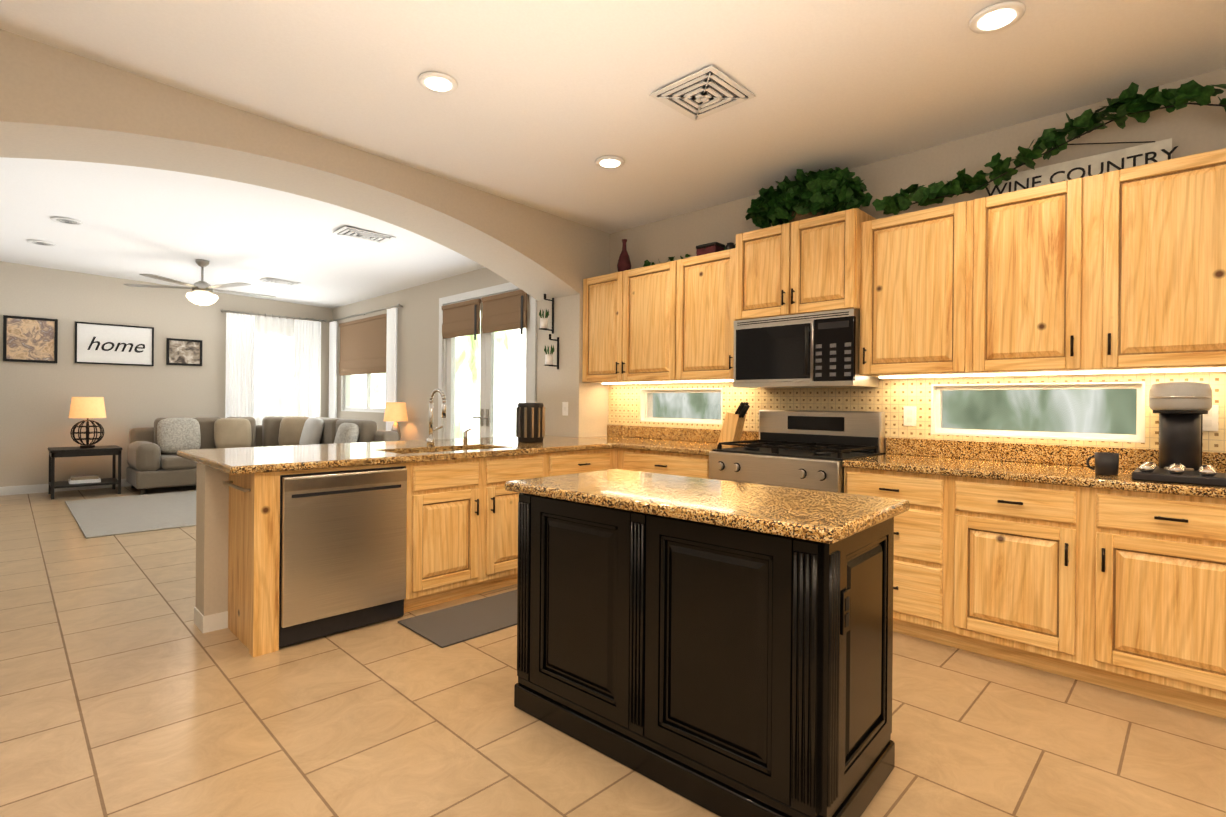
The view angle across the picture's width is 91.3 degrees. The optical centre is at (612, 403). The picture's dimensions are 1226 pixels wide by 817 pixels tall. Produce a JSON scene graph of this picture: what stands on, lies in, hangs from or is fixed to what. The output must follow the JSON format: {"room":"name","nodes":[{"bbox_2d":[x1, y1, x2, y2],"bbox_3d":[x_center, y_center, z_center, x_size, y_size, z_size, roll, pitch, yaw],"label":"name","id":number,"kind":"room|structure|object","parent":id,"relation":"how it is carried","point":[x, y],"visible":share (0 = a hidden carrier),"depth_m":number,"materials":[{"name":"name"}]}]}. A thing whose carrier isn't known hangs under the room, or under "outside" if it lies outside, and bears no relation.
{"room":"kitchen","nodes":[
{"label":"kitchen","id":0,"kind":"room"},
{"bbox_2d":[0,261,332,486],"bbox_3d":[-7.659,-0.390,7.762,0.160,3.120,7.710,1,0,45],"label":"wall","id":1,"kind":"structure","parent":0,"point":[36,421],"depth_m":8.28,"materials":[{"name":"paint"}]},
{"bbox_2d":[3,315,57,362],"bbox_3d":[-7.529,-0.819,7.752,0.030,0.580,0.504,1,0,45],"label":"picture","id":2,"kind":"object","parent":1,"relation":"attached to","point":[29,339],"visible":0.9,"depth_m":7.74},
{"bbox_2d":[0,479,130,495],"bbox_3d":[-7.554,1.116,7.759,0.015,0.110,7.550,1,0,45],"label":"baseboard","id":3,"kind":"structure","parent":1,"relation":"attached to","point":[25,489],"depth_m":7.81,"materials":[{"name":"wood"}]},
{"bbox_2d":[75,321,153,365],"bbox_3d":[-6.935,-0.815,8.355,0.030,0.560,0.847,1,0,45],"label":"home sign","id":4,"kind":"object","parent":1,"relation":"attached to","point":[107,344],"visible":1,"depth_m":8.34,"materials":[{"name":"white paper"}]},
{"bbox_2d":[166,338,201,365],"bbox_3d":[-6.377,-0.755,8.922,0.030,0.390,0.437,1,0,45],"label":"picture","id":5,"kind":"object","parent":1,"relation":"attached to","point":[185,352],"visible":0.96,"depth_m":8.91},
{"bbox_2d":[221,309,326,424],"bbox_3d":[-5.494,-0.157,9.761,0.119,2.568,1.570,1,0,45],"label":"sheer curtain","id":6,"kind":"object","parent":1,"relation":"hanging from","point":[243,345],"visible":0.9,"depth_m":9.70,"materials":[{"name":"white fabric"}]},
{"bbox_2d":[254,330,293,418],"bbox_3d":[-5.641,-0.460,9.811,0.159,1.428,0.898,1,0,45],"label":"window","id":7,"kind":"structure","parent":1,"relation":"in","point":[273,375],"depth_m":9.83,"materials":[{"name":"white glass"}]},
{"bbox_2d":[0,29,609,436],"bbox_3d":[-2.901,-0.344,3.188,0.600,3.120,7.548,1,0,45],"label":"wall","id":8,"kind":"structure","parent":0,"point":[57,104],"depth_m":3.88,"materials":[{"name":"paint"}]},
{"bbox_2d":[539,294,553,331],"bbox_3d":[-0.617,-0.837,5.592,0.156,0.360,0.096,0,0,-27],"label":"hanging planter","id":9,"kind":"object","parent":8,"relation":"attached to","point":[543,321],"depth_m":5.58,"materials":[{"name":"ceramic"}]},
{"bbox_2d":[544,332,558,368],"bbox_3d":[-0.563,-0.476,5.536,0.156,0.320,0.096,0,0,-27],"label":"hanging planter","id":10,"kind":"object","parent":8,"relation":"attached to","point":[548,356],"depth_m":5.52,"materials":[{"name":"ceramic"}]},
{"bbox_2d":[562,402,567,415],"bbox_3d":[-0.441,0.052,5.519,0.080,0.125,0.009,1,0,45],"label":"switch plate","id":11,"kind":"object","parent":8,"relation":"attached to","point":[564,408],"visible":1,"depth_m":5.52,"materials":[{"name":"white plastic"}]},
{"bbox_2d":[384,402,407,440],"bbox_3d":[-3.005,0.289,8.290,0.320,0.600,0.320,1,0,45],"label":"lamp","id":12,"kind":"object","parent":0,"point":[395,411],"visible":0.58,"depth_m":8.18,"materials":[{"name":"fabric"}]},
{"bbox_2d":[0,485,1225,816],"bbox_3d":[-2.733,1.277,3.011,13.870,0.120,7.870,1,0,45],"label":"floor","id":13,"kind":"structure","parent":0,"point":[128,687],"depth_m":2.30,"materials":[{"name":"tile"}]},
{"bbox_2d":[48,445,121,498],"bbox_3d":[-6.841,0.877,7.765,0.620,0.600,0.685,1,0,45],"label":"end table","id":14,"kind":"object","parent":13,"relation":"on","point":[84,480],"visible":1,"depth_m":7.64,"materials":[{"name":"black wood"}]},
{"bbox_2d":[69,397,105,447],"bbox_3d":[-6.827,0.248,7.787,0.370,0.655,0.370,1,0,45],"label":"light","id":15,"kind":"object","parent":14,"relation":"on","point":[87,407],"visible":1,"depth_m":7.70,"materials":[{"name":"fabric"}]},
{"bbox_2d":[65,490,195,537],"bbox_3d":[-4.877,1.188,6.947,2.630,0.012,2.050,1,0,45],"label":"rug","id":16,"kind":"object","parent":13,"relation":"on","point":[101,517],"visible":0.54,"depth_m":6.42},
{"bbox_2d":[194,463,253,632],"bbox_3d":[-2.161,0.777,3.323,0.220,0.888,0.211,1,0,45],"label":"wall","id":17,"kind":"structure","parent":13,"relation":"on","point":[224,501],"depth_m":3.20,"materials":[{"name":"beige wood"}]},
{"bbox_2d":[126,416,398,494],"bbox_3d":[-4.772,0.701,8.097,3.160,0.986,2.470,1,0,45],"label":"sofa","id":18,"kind":"object","parent":13,"relation":"on","point":[154,460],"visible":0.46,"depth_m":8.30,"materials":[{"name":"fabric"}]},
{"bbox_2d":[254,465,373,623],"bbox_3d":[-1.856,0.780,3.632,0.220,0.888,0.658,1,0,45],"label":"base cabinet","id":19,"kind":"object","parent":13,"relation":"on","point":[266,485],"depth_m":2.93,"materials":[{"name":"brown wood"}]},
{"bbox_2d":[374,458,485,491],"bbox_3d":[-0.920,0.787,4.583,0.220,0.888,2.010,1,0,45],"label":"base cabinet","id":20,"kind":"object","parent":13,"relation":"on","point":[459,473],"depth_m":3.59,"materials":[{"name":"brown wood"}]},
{"bbox_2d":[177,388,656,474],"bbox_3d":[-1.070,0.220,4.383,1.280,0.641,3.267,1,0,45],"label":"countertop","id":21,"kind":"structure","parent":20,"relation":"on","point":[243,460],"depth_m":3.76,"materials":[{"name":"stone"}]},
{"bbox_2d":[516,403,544,442],"bbox_3d":[-0.643,0.150,4.673,0.218,0.305,0.218,1,0,45],"label":"lantern","id":22,"kind":"object","parent":21,"relation":"on","point":[530,422],"visible":1,"depth_m":4.59,"materials":[{"name":"black wood"}]},
{"bbox_2d":[398,590,516,647],"bbox_3d":[-0.707,1.228,3.514,0.490,0.010,0.930,1,0,45],"label":"rug","id":23,"kind":"object","parent":13,"relation":"on","point":[446,627],"visible":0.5,"depth_m":3.37,"materials":[{"name":"grey fabric"}]},
{"bbox_2d":[404,484,517,612],"bbox_3d":[-1.108,0.920,3.963,0.426,0.620,0.866,1,0,45],"label":"base cabinet","id":24,"kind":"object","parent":13,"relation":"on","point":[461,542],"depth_m":3.68,"materials":[{"name":"brown wood"}]},
{"bbox_2d":[279,466,406,647],"bbox_3d":[-1.586,0.788,3.366,0.529,0.853,0.650,1,0,45],"label":"dishwasher","id":25,"kind":"object","parent":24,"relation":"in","point":[342,566],"visible":0.92,"depth_m":3.15,"materials":[{"name":"metal"}]},
{"bbox_2d":[486,448,617,501],"bbox_3d":[-0.455,0.791,4.542,0.542,0.888,0.874,1,0,45],"label":"base cabinet","id":26,"kind":"object","parent":13,"relation":"on","point":[500,470],"depth_m":4.17,"materials":[{"name":"brown wood"}]},
{"bbox_2d":[622,449,711,478],"bbox_3d":[0.600,0.800,4.558,0.817,0.888,0.668,1,0,45],"label":"base cabinet","id":27,"kind":"object","parent":13,"relation":"on","point":[689,465],"depth_m":4.30,"materials":[{"name":"brown wood"}]},
{"bbox_2d":[621,427,758,455],"bbox_3d":[0.591,0.282,4.560,0.841,0.145,0.682,1,0,45],"label":"countertop","id":28,"kind":"structure","parent":27,"relation":"on","point":[659,439],"depth_m":4.81,"materials":[{"name":"stone"}]},
{"bbox_2d":[717,402,749,445],"bbox_3d":[0.904,0.154,4.442,0.249,0.326,0.100,1,0,45],"label":"knife block","id":29,"kind":"object","parent":28,"relation":"on","point":[732,427],"visible":0.98,"depth_m":4.41,"materials":[{"name":"brown wood"}]},
{"bbox_2d":[514,493,894,816],"bbox_3d":[0.286,0.804,2.243,1.322,0.880,0.696,1,0,45],"label":"kitchen island","id":30,"kind":"object","parent":13,"relation":"on","point":[722,648],"depth_m":1.87,"materials":[{"name":"black paint"}]},
{"bbox_2d":[505,469,909,552],"bbox_3d":[0.288,0.344,2.245,1.384,0.039,0.754,1,0,45],"label":"island countertop","id":31,"kind":"structure","parent":30,"relation":"on","point":[803,518],"depth_m":1.98,"materials":[{"name":"brown stone"}]},
{"bbox_2d":[709,410,885,492],"bbox_3d":[1.182,0.650,3.923,0.890,1.200,0.743,1,0,45],"label":"range","id":32,"kind":"object","parent":13,"relation":"on","point":[806,449],"visible":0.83,"depth_m":3.87,"materials":[{"name":"silver metal"}]},
{"bbox_2d":[844,467,945,643],"bbox_3d":[1.727,0.811,3.447,0.544,0.888,0.668,1,0,45],"label":"base cabinet","id":33,"kind":"object","parent":13,"relation":"on","point":[917,559],"depth_m":3.14,"materials":[{"name":"brown wood"}]},
{"bbox_2d":[942,476,1081,679],"bbox_3d":[2.116,0.815,3.065,0.547,0.888,0.668,1,0,45],"label":"base cabinet","id":34,"kind":"object","parent":13,"relation":"on","point":[1012,550],"depth_m":2.83,"materials":[{"name":"brown wood"}]},
{"bbox_2d":[1078,487,1225,718],"bbox_3d":[2.506,0.819,2.681,0.547,0.888,0.668,1,0,45],"label":"base cabinet","id":35,"kind":"object","parent":13,"relation":"on","point":[1120,590],"depth_m":2.48,"materials":[{"name":"brown wood"}]},
{"bbox_2d":[842,437,1225,498],"bbox_3d":[2.664,0.302,2.518,3.181,0.145,0.682,1,0,45],"label":"countertop","id":36,"kind":"structure","parent":35,"relation":"on","point":[1065,465],"depth_m":3.13,"materials":[{"name":"stone"}]},
{"bbox_2d":[1086,452,1118,474],"bbox_3d":[2.273,0.280,2.784,0.120,0.100,0.088,1,0,45],"label":"mug","id":37,"kind":"object","parent":36,"relation":"on","point":[1106,463],"visible":1,"depth_m":2.74,"materials":[{"name":"ceramic"}]},
{"bbox_2d":[1132,462,1225,486],"bbox_3d":[2.516,0.298,2.467,0.560,0.068,0.270,1,0,45],"label":"tray","id":38,"kind":"object","parent":36,"relation":"on","point":[1207,475],"visible":1,"depth_m":2.49,"materials":[{"name":"plastic"}]},
{"bbox_2d":[1149,382,1212,470],"bbox_3d":[2.626,0.118,2.776,0.214,0.430,0.307,1,0,45],"label":"coffee machine","id":39,"kind":"object","parent":36,"relation":"on","point":[1181,408],"visible":0.85,"depth_m":2.71,"materials":[{"name":"plastic"}]},
{"bbox_2d":[0,0,1225,308],"bbox_3d":[-2.702,-1.884,3.012,13.870,0.548,8.275,1,0,45],"label":"ceiling","id":40,"kind":"structure","parent":0,"point":[546,104],"depth_m":3.21,"materials":[{"name":"paint"}]},
{"bbox_2d":[27,240,55,246],"bbox_3d":[-6.287,-1.758,6.591,0.236,0.012,0.236,1,0,45],"label":"ceiling speaker","id":41,"kind":"object","parent":40,"relation":"attached to","point":[40,243],"visible":1,"depth_m":6.58},
{"bbox_2d":[50,217,82,224],"bbox_3d":[-5.238,-1.744,5.747,0.236,0.012,0.236,1,0,45],"label":"ceiling speaker","id":42,"kind":"object","parent":40,"relation":"attached to","point":[67,221],"visible":1,"depth_m":5.73},
{"bbox_2d":[123,259,275,304],"bbox_3d":[-4.904,-1.442,7.243,1.551,0.539,1.499,1,0,45],"label":"ceiling fan","id":43,"kind":"object","parent":40,"relation":"hanging from","point":[201,292],"visible":1,"depth_m":7.11,"materials":[{"name":"silver metal"}]},
{"bbox_2d":[260,278,300,285],"bbox_3d":[-4.586,-1.665,8.262,0.250,0.022,0.450,1,0,45],"label":"ceiling vent","id":44,"kind":"object","parent":40,"relation":"in","point":[276,281],"visible":1,"depth_m":8.22,"materials":[{"name":"white metal"}]},
{"bbox_2d":[333,226,395,242],"bbox_3d":[-2.447,-1.649,5.902,0.300,0.022,0.500,1,0,45],"label":"ceiling vent","id":45,"kind":"object","parent":40,"relation":"in","point":[362,234],"visible":1,"depth_m":5.86,"materials":[{"name":"white metal"}]},
{"bbox_2d":[418,72,457,93],"bbox_3d":[-0.912,-1.669,3.128,0.200,0.012,0.200,1,0,45],"label":"recessed light","id":46,"kind":"object","parent":40,"relation":"in","point":[438,82],"visible":0.96,"depth_m":3.11,"materials":[{"name":"white plastic"}]},
{"bbox_2d":[595,156,624,168],"bbox_3d":[-0.021,-1.623,4.047,0.200,0.012,0.200,1,0,45],"label":"recessed light","id":47,"kind":"object","parent":40,"relation":"in","point":[609,162],"visible":0.98,"depth_m":4.03,"materials":[{"name":"white plastic"}]},
{"bbox_2d":[649,65,755,120],"bbox_3d":[0.473,-1.619,3.167,0.400,0.022,0.400,1,0,45],"label":"ceiling vent","id":48,"kind":"object","parent":40,"relation":"in","point":[705,92],"visible":1,"depth_m":3.13,"materials":[{"name":"white metal"}]},
{"bbox_2d":[969,1,1024,33],"bbox_3d":[1.603,-1.607,2.504,0.200,0.012,0.200,1,0,45],"label":"recessed light","id":49,"kind":"object","parent":40,"relation":"in","point":[997,17],"visible":0.98,"depth_m":2.49,"materials":[{"name":"white plastic"}]},
{"bbox_2d":[333,68,1225,452],"bbox_3d":[-0.014,-0.322,5.756,13.870,3.120,0.160,1,0,45],"label":"wall","id":50,"kind":"structure","parent":0,"point":[1191,130],"depth_m":4.61,"materials":[{"name":"paint"}]},
{"bbox_2d":[339,313,386,375],"bbox_3d":[-3.962,-0.900,9.509,1.910,0.880,0.034,1,0,45],"label":"blinds","id":51,"kind":"object","parent":50,"relation":"attached to","point":[363,346],"visible":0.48,"depth_m":9.49,"materials":[{"name":"brown fabric"}]},
{"bbox_2d":[341,373,385,412],"bbox_3d":[-3.895,-0.569,9.580,1.848,1.418,0.159,1,0,45],"label":"window","id":52,"kind":"structure","parent":50,"relation":"in","point":[346,393],"depth_m":10.02,"materials":[{"name":"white glass"}]},
{"bbox_2d":[329,304,402,430],"bbox_3d":[-3.965,-0.142,9.460,2.624,2.565,0.100,1,0,45],"label":"panel","id":53,"kind":"object","parent":50,"relation":"hanging from","point":[391,363],"visible":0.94,"depth_m":8.75,"materials":[{"name":"white fabric"}]},
{"bbox_2d":[442,298,480,339],"bbox_3d":[-1.900,-1.005,7.447,0.860,0.490,0.039,1,0,45],"label":"blinds","id":54,"kind":"object","parent":50,"relation":"attached to","point":[460,319],"visible":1,"depth_m":7.42,"materials":[{"name":"brown fabric"}]},
{"bbox_2d":[438,282,536,438],"bbox_3d":[-1.508,-0.071,7.199,2.040,2.590,0.199,1,0,45],"label":"door frame","id":55,"kind":"structure","parent":50,"relation":"attached to","point":[446,380],"depth_m":7.19,"materials":[{"name":"white wood"}]},
{"bbox_2d":[481,290,526,333],"bbox_3d":[-1.245,-0.999,6.801,0.860,0.490,0.039,1,0,45],"label":"blinds","id":56,"kind":"object","parent":50,"relation":"attached to","point":[505,311],"visible":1,"depth_m":6.77,"materials":[{"name":"brown fabric"}]},
{"bbox_2d":[582,273,613,382],"bbox_3d":[0.043,-0.653,5.342,0.563,0.935,0.347,1,0,45],"label":"upper cabinet","id":57,"kind":"object","parent":50,"relation":"attached to","point":[598,291],"depth_m":5.27,"materials":[{"name":"brown wood"}]},
{"bbox_2d":[617,239,630,271],"bbox_3d":[0.100,-1.286,5.328,0.130,0.330,0.130,1,0,45],"label":"decorative vase","id":58,"kind":"object","parent":57,"relation":"on","point":[624,263],"visible":0.73,"depth_m":5.29,"materials":[{"name":"glass"}]},
{"bbox_2d":[602,368,1225,383],"bbox_3d":[1.907,-0.161,3.597,5.580,0.010,0.060,1,0,45],"label":"under-cabinet light strip","id":59,"kind":"object","parent":57,"relation":"attached to","point":[1109,372],"visible":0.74,"depth_m":3.25,"materials":[{"name":"white plastic"}]},
{"bbox_2d":[614,262,665,382],"bbox_3d":[0.403,-0.649,4.987,0.702,0.935,0.347,1,0,45],"label":"upper cabinet","id":60,"kind":"object","parent":50,"relation":"attached to","point":[639,293],"depth_m":4.92,"materials":[{"name":"brown wood"}]},
{"bbox_2d":[640,388,721,424],"bbox_3d":[0.614,0.022,5.136,0.878,0.293,0.159,1,0,45],"label":"window","id":61,"kind":"structure","parent":50,"relation":"attached to","point":[646,405],"depth_m":5.18,"materials":[{"name":"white glass"}]},
{"bbox_2d":[666,249,733,381],"bbox_3d":[0.785,-0.646,4.611,0.625,0.935,0.347,1,0,45],"label":"upper cabinet","id":62,"kind":"object","parent":50,"relation":"attached to","point":[699,330],"depth_m":4.50,"materials":[{"name":"brown wood"}]},
{"bbox_2d":[696,242,721,255],"bbox_3d":[0.746,-1.165,4.603,0.190,0.099,0.137,1,0,45],"label":"decorative box","id":63,"kind":"object","parent":62,"relation":"on","point":[707,248],"depth_m":4.55,"materials":[{"name":"wood"}]},
{"bbox_2d":[722,243,734,250],"bbox_3d":[0.877,-1.155,4.479,0.069,0.082,0.069,1,0,33],"label":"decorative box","id":64,"kind":"object","parent":62,"relation":"on","point":[729,245],"depth_m":4.45,"materials":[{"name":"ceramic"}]},
{"bbox_2d":[730,208,869,323],"bbox_3d":[1.300,-0.883,4.071,0.860,0.610,0.397,1,0,45],"label":"upper cabinet","id":65,"kind":"object","parent":50,"relation":"attached to","point":[810,265],"depth_m":3.89,"materials":[{"name":"brown wood"}]},
{"bbox_2d":[733,308,878,387],"bbox_3d":[1.278,-0.342,4.053,0.852,0.467,0.446,1,0,45],"label":"over-the-range microwave","id":66,"kind":"object","parent":65,"relation":"attached to","point":[814,350],"visible":0.96,"depth_m":3.87,"materials":[{"name":"silver metal"}]},
{"bbox_2d":[745,167,872,228],"bbox_3d":[1.289,-1.380,4.053,0.868,0.381,0.378,1,0,45],"label":"potted plant","id":67,"kind":"object","parent":65,"relation":"on","point":[815,194],"visible":1,"depth_m":3.94,"materials":[{"name":"plant"}]},
{"bbox_2d":[643,80,1225,266],"bbox_3d":[1.639,-1.336,3.787,4.045,0.392,0.292,1,0,45],"label":"vine","id":68,"kind":"object","parent":65,"relation":"on","point":[1130,102],"visible":0.9,"depth_m":3.08,"materials":[{"name":"green plant"}]},
{"bbox_2d":[858,204,949,376],"bbox_3d":[1.862,-0.635,3.550,0.674,0.935,0.347,1,0,45],"label":"upper cabinet","id":69,"kind":"object","parent":50,"relation":"attached to","point":[904,274],"depth_m":3.47,"materials":[{"name":"brown wood"}]},
{"bbox_2d":[608,371,1225,452],"bbox_3d":[1.997,0.030,3.653,5.729,0.385,0.011,1,0,45],"label":"tile backsplash","id":70,"kind":"structure","parent":50,"relation":"attached to","point":[904,404],"depth_m":3.81,"materials":[{"name":"beige tile"}]},
{"bbox_2d":[950,176,1089,374],"bbox_3d":[2.207,-0.632,3.211,0.598,0.935,0.347,1,0,45],"label":"upper cabinet","id":71,"kind":"object","parent":50,"relation":"attached to","point":[1018,258],"depth_m":3.08,"materials":[{"name":"brown wood"}]},
{"bbox_2d":[931,381,1145,442],"bbox_3d":[2.370,0.041,3.406,0.988,0.308,0.159,1,0,45],"label":"window","id":72,"kind":"structure","parent":50,"relation":"in","point":[937,405],"depth_m":3.34,"materials":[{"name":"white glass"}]},
{"bbox_2d":[1086,148,1225,371],"bbox_3d":[2.652,-0.628,2.773,0.650,0.935,0.347,1,0,45],"label":"upper cabinet","id":73,"kind":"object","parent":50,"relation":"attached to","point":[1121,270],"depth_m":2.71,"materials":[{"name":"brown wood"}]},
{"bbox_2d":[986,138,1177,195],"bbox_3d":[2.428,-1.251,3.160,0.807,0.303,0.058,1,0,45],"label":"sign","id":74,"kind":"object","parent":73,"relation":"on","point":[1147,153],"visible":0.69,"depth_m":3.11,"materials":[{"name":"white wood"}]},
{"label":"outside","id":75,"kind":"structure","parent":0,"visible":0},
{"bbox_2d":[254,334,385,414],"bbox_3d":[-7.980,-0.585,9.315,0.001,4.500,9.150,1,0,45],"label":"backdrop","id":76,"kind":"structure","parent":75,"point":[380,383],"depth_m":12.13,"materials":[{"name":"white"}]},
{"bbox_2d":[455,311,525,438],"bbox_3d":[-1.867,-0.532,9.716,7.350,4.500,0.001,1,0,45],"label":"glass door","id":77,"kind":"structure","parent":75,"point":[472,371],"depth_m":9.74,"materials":[{"name":"glass"}]},
{"bbox_2d":[653,389,1136,434],"bbox_3d":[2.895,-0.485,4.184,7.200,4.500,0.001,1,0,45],"label":"window","id":78,"kind":"structure","parent":75,"point":[659,400],"depth_m":4.20,"materials":[{"name":"clear glass"}]}
]}

